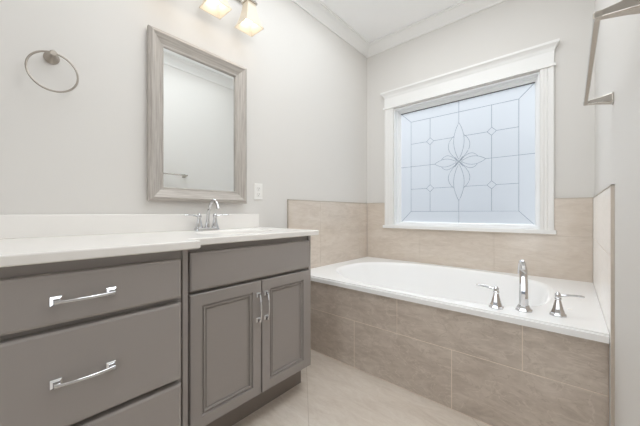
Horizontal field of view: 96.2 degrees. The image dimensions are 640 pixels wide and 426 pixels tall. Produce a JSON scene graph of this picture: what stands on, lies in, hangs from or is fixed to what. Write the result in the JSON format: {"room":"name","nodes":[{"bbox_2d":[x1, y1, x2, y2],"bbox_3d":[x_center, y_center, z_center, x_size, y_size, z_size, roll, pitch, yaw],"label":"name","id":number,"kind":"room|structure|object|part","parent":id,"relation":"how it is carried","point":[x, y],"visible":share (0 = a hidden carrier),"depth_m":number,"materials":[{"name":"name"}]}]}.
{"room":"bathroom","nodes":[
{"label":"bathroom","id":0,"kind":"room"},
{"bbox_2d":[0,0,366,227],"bbox_3d":[-0.986,-0.370,1.489,0.120,3.000,4.646,0,0,41],"label":"wall","id":1,"kind":"structure","parent":0,"point":[83,149],"depth_m":1.46,"materials":[{"name":"white paint"}]},
{"bbox_2d":[24,50,78,92],"bbox_3d":[-1.117,-0.592,1.199,0.062,0.184,0.166,0,0,41],"label":"towel ring","id":2,"kind":"object","parent":1,"relation":"attached to","point":[51,56],"visible":1,"depth_m":1.20,"materials":[{"name":"silver metal"}]},
{"bbox_2d":[0,214,258,238],"bbox_3d":[-0.893,0.053,1.488,0.020,0.095,1.397,0,0,41],"label":"backsplash","id":3,"kind":"structure","parent":1,"relation":"attached to","point":[23,225],"depth_m":1.34,"materials":[{"name":"white stone"}]},
{"bbox_2d":[147,25,246,203],"bbox_3d":[-0.692,-0.514,1.700,0.045,0.903,0.593,0,0,41],"label":"wall mirror","id":4,"kind":"object","parent":1,"relation":"attached to","point":[197,97],"visible":1,"depth_m":1.66,"materials":[{"name":"grey wood"}]},
{"bbox_2d":[164,48,234,190],"bbox_3d":[-0.702,-0.514,1.709,0.007,0.755,0.445,0,0,40],"label":"mirror glass","id":5,"kind":"object","parent":4,"relation":"attached to","point":[199,93],"depth_m":1.68,"materials":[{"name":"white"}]},
{"bbox_2d":[199,0,263,36],"bbox_3d":[-0.622,-1.339,1.665,0.196,0.333,0.600,0,0,41],"label":"vanity light","id":6,"kind":"object","parent":1,"relation":"attached to","point":[249,23],"visible":1,"depth_m":1.78,"materials":[{"name":"white glass"}]},
{"bbox_3d":[-0.599,-1.247,1.645,0.134,0.150,0.134,0,0,41],"label":"lamp shade","id":7,"kind":"part","parent":6,"relation":"part of","materials":[{"name":"white glass"}]},
{"bbox_3d":[-0.448,-1.247,1.817,0.134,0.150,0.134,0,0,41],"label":"lamp shade","id":8,"kind":"part","parent":6,"relation":"part of","materials":[{"name":"white glass"}]},
{"bbox_2d":[254,183,261,199],"bbox_3d":[-0.434,-0.150,2.023,0.009,0.116,0.072,0,0,41],"label":"wall outlet","id":9,"kind":"object","parent":1,"relation":"attached to","point":[257,187],"visible":1,"depth_m":2.02,"materials":[{"name":"white plastic"}]},
{"bbox_2d":[287,199,366,267],"bbox_3d":[0.127,0.197,2.663,0.012,0.606,1.149,0,0,41],"label":"tile backsplash","id":10,"kind":"structure","parent":1,"relation":"attached to","point":[342,226],"depth_m":2.63,"materials":[{"name":"beige tile"}]},
{"bbox_3d":[0.127,0.197,2.663,0.012,0.606,1.149,0,0,41],"label":"edge trim","id":11,"kind":"part","parent":10,"relation":"part of","materials":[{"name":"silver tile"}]},
{"bbox_2d":[291,0,369,57],"bbox_3d":[-0.913,-1.724,1.412,0.090,0.092,4.426,0,0,41],"label":"trim","id":12,"kind":"structure","parent":1,"relation":"attached to","point":[316,9],"depth_m":2.61,"materials":[{"name":"white paint"}]},
{"bbox_2d":[232,349,489,425],"bbox_3d":[-0.275,1.080,0.855,1.984,0.100,4.626,0,0,41],"label":"floor","id":13,"kind":"structure","parent":0,"point":[330,392],"depth_m":1.54,"materials":[{"name":"beige tile"}]},
{"bbox_2d":[0,250,187,425],"bbox_3d":[-0.895,0.580,1.007,0.650,0.900,0.614,0,0,41],"label":"base cabinet","id":14,"kind":"object","parent":13,"relation":"on","point":[96,341],"visible":0.98,"depth_m":0.84,"materials":[{"name":"grey paint"}]},
{"bbox_3d":[-0.658,0.459,0.809,0.032,0.025,0.148,0,0,41],"label":"handle","id":15,"kind":"part","parent":14,"relation":"part of","materials":[{"name":"silver metal"}]},
{"bbox_3d":[-0.658,0.237,0.809,0.032,0.025,0.148,0,0,41],"label":"handle","id":16,"kind":"part","parent":14,"relation":"part of","materials":[{"name":"silver metal"}]},
{"bbox_3d":[-0.687,0.455,0.825,0.032,0.271,0.554,0,0,41],"label":"drawer","id":17,"kind":"part","parent":14,"relation":"part of","materials":[{"name":"grey paint"}]},
{"bbox_3d":[-0.687,0.233,0.825,0.032,0.137,0.554,0,0,41],"label":"drawer","id":18,"kind":"part","parent":14,"relation":"part of","materials":[{"name":"grey paint"}]},
{"bbox_3d":[-0.687,0.743,0.825,0.032,0.274,0.554,0,0,41],"label":"drawer","id":19,"kind":"part","parent":14,"relation":"part of","materials":[{"name":"grey paint"}]},
{"bbox_2d":[188,236,310,425],"bbox_3d":[-0.476,0.580,1.555,0.558,0.900,0.761,0,0,41],"label":"base cabinet","id":20,"kind":"object","parent":13,"relation":"on","point":[249,302],"visible":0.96,"depth_m":1.34,"materials":[{"name":"grey paint"}]},
{"bbox_2d":[0,214,318,266],"bbox_3d":[-0.647,0.121,1.295,0.644,0.230,1.429,0,0,41],"label":"countertop","id":21,"kind":"structure","parent":20,"relation":"on","point":[25,239],"depth_m":1.20,"materials":[{"name":"white stone"}]},
{"bbox_2d":[184,199,228,230],"bbox_3d":[-0.647,0.010,1.657,0.204,0.180,0.189,0,0,-6],"label":"sink faucet","id":22,"kind":"object","parent":21,"relation":"on","point":[199,227],"visible":1,"depth_m":1.63,"materials":[{"name":"silver metal"}]},
{"bbox_3d":[-0.685,0.042,1.626,0.042,0.085,0.041,0,0,41],"label":"handle","id":23,"kind":"part","parent":22,"relation":"part of","materials":[{"name":"silver metal"}]},
{"bbox_3d":[-0.609,0.003,1.623,0.146,0.165,0.029,0,0,41],"label":"spout","id":24,"kind":"part","parent":22,"relation":"part of","materials":[{"name":"silver metal"}]},
{"bbox_3d":[-0.622,0.042,1.698,0.042,0.085,0.041,0,0,41],"label":"handle","id":25,"kind":"part","parent":22,"relation":"part of","materials":[{"name":"silver metal"}]},
{"bbox_2d":[195,229,271,233],"bbox_3d":[-0.457,0.168,1.557,0.330,0.136,0.430,0,0,41],"label":"sink","id":26,"kind":"object","parent":21,"relation":"in","point":[233,231],"depth_m":1.70,"materials":[{"name":"white ceramic"}]},
{"bbox_3d":[-0.412,0.604,1.278,0.032,0.552,0.348,0,0,41],"label":"door","id":27,"kind":"part","parent":20,"relation":"part of","materials":[{"name":"grey paint"}]},
{"bbox_3d":[-0.322,0.503,1.420,0.018,0.746,0.725,0,0,41],"label":"frame","id":28,"kind":"part","parent":20,"relation":"part of","materials":[{"name":"grey paint"}]},
{"bbox_3d":[-0.299,0.237,1.407,0.032,0.156,0.690,0,0,41],"label":"false drawer","id":29,"kind":"part","parent":20,"relation":"part of","materials":[{"name":"grey paint"}]},
{"bbox_3d":[-0.286,0.455,1.373,0.032,0.145,0.025,0,0,41],"label":"handle","id":30,"kind":"part","parent":20,"relation":"part of","materials":[{"name":"silver metal"}]},
{"bbox_3d":[-0.255,0.455,1.409,0.032,0.145,0.025,0,0,41],"label":"handle","id":31,"kind":"part","parent":20,"relation":"part of","materials":[{"name":"silver metal"}]},
{"bbox_3d":[-0.183,0.604,1.540,0.032,0.552,0.336,0,0,41],"label":"door","id":32,"kind":"part","parent":20,"relation":"part of","materials":[{"name":"grey paint"}]},
{"bbox_2d":[311,281,608,425],"bbox_3d":[0.482,0.769,1.721,1.766,0.521,0.050,0,0,41],"label":"tub apron","id":33,"kind":"object","parent":13,"relation":"on","point":[492,372],"visible":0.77,"depth_m":1.45,"materials":[{"name":"beige tile"}]},
{"bbox_2d":[311,257,608,343],"bbox_3d":[0.814,0.679,2.102,1.764,0.424,1.089,0,0,41],"label":"bathtub","id":34,"kind":"object","parent":13,"relation":"on","point":[451,288],"visible":0.65,"depth_m":2.02,"materials":[{"name":"white ceramic"}]},
{"bbox_2d":[476,284,503,309],"bbox_3d":[0.850,0.414,1.442,0.121,0.109,0.061,0,0,41],"label":"lever","id":35,"kind":"object","parent":34,"relation":"on","point":[495,303],"visible":1,"depth_m":1.41,"materials":[{"name":"silver metal"}]},
{"bbox_3d":[0.846,0.373,1.451,0.024,0.026,0.102,0,0,-42],"label":"lever","id":36,"kind":"part","parent":35,"relation":"part of","materials":[{"name":"silver metal"}]},
{"bbox_2d":[515,259,532,312],"bbox_3d":[1.019,0.351,1.432,0.068,0.236,0.196,0,0,37],"label":"spout","id":37,"kind":"object","parent":34,"relation":"on","point":[523,306],"visible":1,"depth_m":1.37,"materials":[{"name":"silver metal"}]},
{"bbox_3d":[1.018,0.342,1.441,0.039,0.218,0.183,0,0,32],"label":"spout","id":38,"kind":"part","parent":37,"relation":"part of","materials":[{"name":"silver metal"}]},
{"bbox_2d":[549,292,584,317],"bbox_3d":[1.113,0.414,1.296,0.121,0.109,0.061,0,0,41],"label":"lever","id":39,"kind":"object","parent":34,"relation":"on","point":[557,310],"visible":1,"depth_m":1.30,"materials":[{"name":"silver metal"}]},
{"bbox_3d":[1.123,0.373,1.293,0.102,0.026,0.024,0,0,35],"label":"lever","id":40,"kind":"part","parent":39,"relation":"part of","materials":[{"name":"silver metal"}]},
{"bbox_2d":[320,0,462,41],"bbox_3d":[-0.308,-1.820,0.817,1.784,0.100,4.526,0,0,41],"label":"ceiling","id":41,"kind":"structure","parent":0,"point":[373,20],"depth_m":2.53,"materials":[{"name":"white paint"}]},
{"bbox_2d":[367,0,594,202],"bbox_3d":[1.227,-0.320,2.575,1.784,2.900,0.140,0,0,41],"label":"wall","id":42,"kind":"structure","parent":0,"point":[509,26],"depth_m":2.23,"materials":[{"name":"white paint"}]},
{"bbox_2d":[367,0,506,57],"bbox_3d":[1.151,-1.724,2.488,1.784,0.092,0.090,0,0,41],"label":"trim","id":43,"kind":"structure","parent":42,"relation":"attached to","point":[465,8],"depth_m":2.61,"materials":[{"name":"white paint"}]},
{"bbox_2d":[380,38,559,233],"bbox_3d":[1.202,-0.538,2.539,1.411,1.380,0.158,0,0,41],"label":"window","id":44,"kind":"structure","parent":42,"relation":"in","point":[481,159],"depth_m":2.47,"materials":[{"name":"white paint"}]},
{"bbox_3d":[1.223,-0.462,2.552,1.169,1.169,0.110,0,0,41],"label":"frame","id":45,"kind":"part","parent":44,"relation":"part of","materials":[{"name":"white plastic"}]},
{"bbox_3d":[1.250,-0.456,2.583,1.111,1.118,0.008,0,0,41],"label":"pane","id":46,"kind":"part","parent":44,"relation":"part of","materials":[{"name":"clear glass"}]},
{"bbox_3d":[1.199,0.138,2.535,1.375,0.029,0.125,0,0,41],"label":"sill","id":47,"kind":"part","parent":44,"relation":"part of","materials":[{"name":"white paint"}]},
{"bbox_3d":[1.167,-1.142,2.499,1.411,0.172,0.052,0,0,41],"label":"head casing","id":48,"kind":"part","parent":44,"relation":"part of","materials":[{"name":"white paint"}]},
{"bbox_2d":[367,197,592,282],"bbox_3d":[1.177,0.197,2.517,1.766,0.606,0.014,0,0,41],"label":"tile backsplash","id":49,"kind":"structure","parent":42,"relation":"attached to","point":[567,254],"depth_m":2.27,"materials":[{"name":"beige tile"}]},
{"bbox_2d":[595,0,639,425],"bbox_3d":[0.449,-0.370,0.236,0.120,3.000,4.646,0,0,41],"label":"wall","id":50,"kind":"structure","parent":0,"point":[617,55],"depth_m":0.88,"materials":[{"name":"white paint"}]},
{"bbox_2d":[593,184,614,425],"bbox_3d":[1.463,0.462,1.497,0.010,1.136,1.149,0,0,41],"label":"trim","id":51,"kind":"structure","parent":50,"relation":"attached to","point":[604,201],"depth_m":1.18,"materials":[{"name":"beige stone"}]},
{"bbox_2d":[583,0,639,105],"bbox_3d":[0.859,-0.435,0.863,0.085,0.042,0.711,0,0,41],"label":"towel bar","id":52,"kind":"object","parent":50,"relation":"attached to","point":[624,7],"visible":1,"depth_m":0.67,"materials":[{"name":"silver metal"}]},
{"bbox_3d":[1.079,-0.435,1.115,0.085,0.042,0.042,0,0,41],"label":"post","id":53,"kind":"part","parent":52,"relation":"part of","materials":[{"name":"silver metal"}]},
{"bbox_3d":[0.639,-0.435,0.611,0.085,0.042,0.042,0,0,41],"label":"post","id":54,"kind":"part","parent":52,"relation":"part of","materials":[{"name":"silver metal"}]}
]}

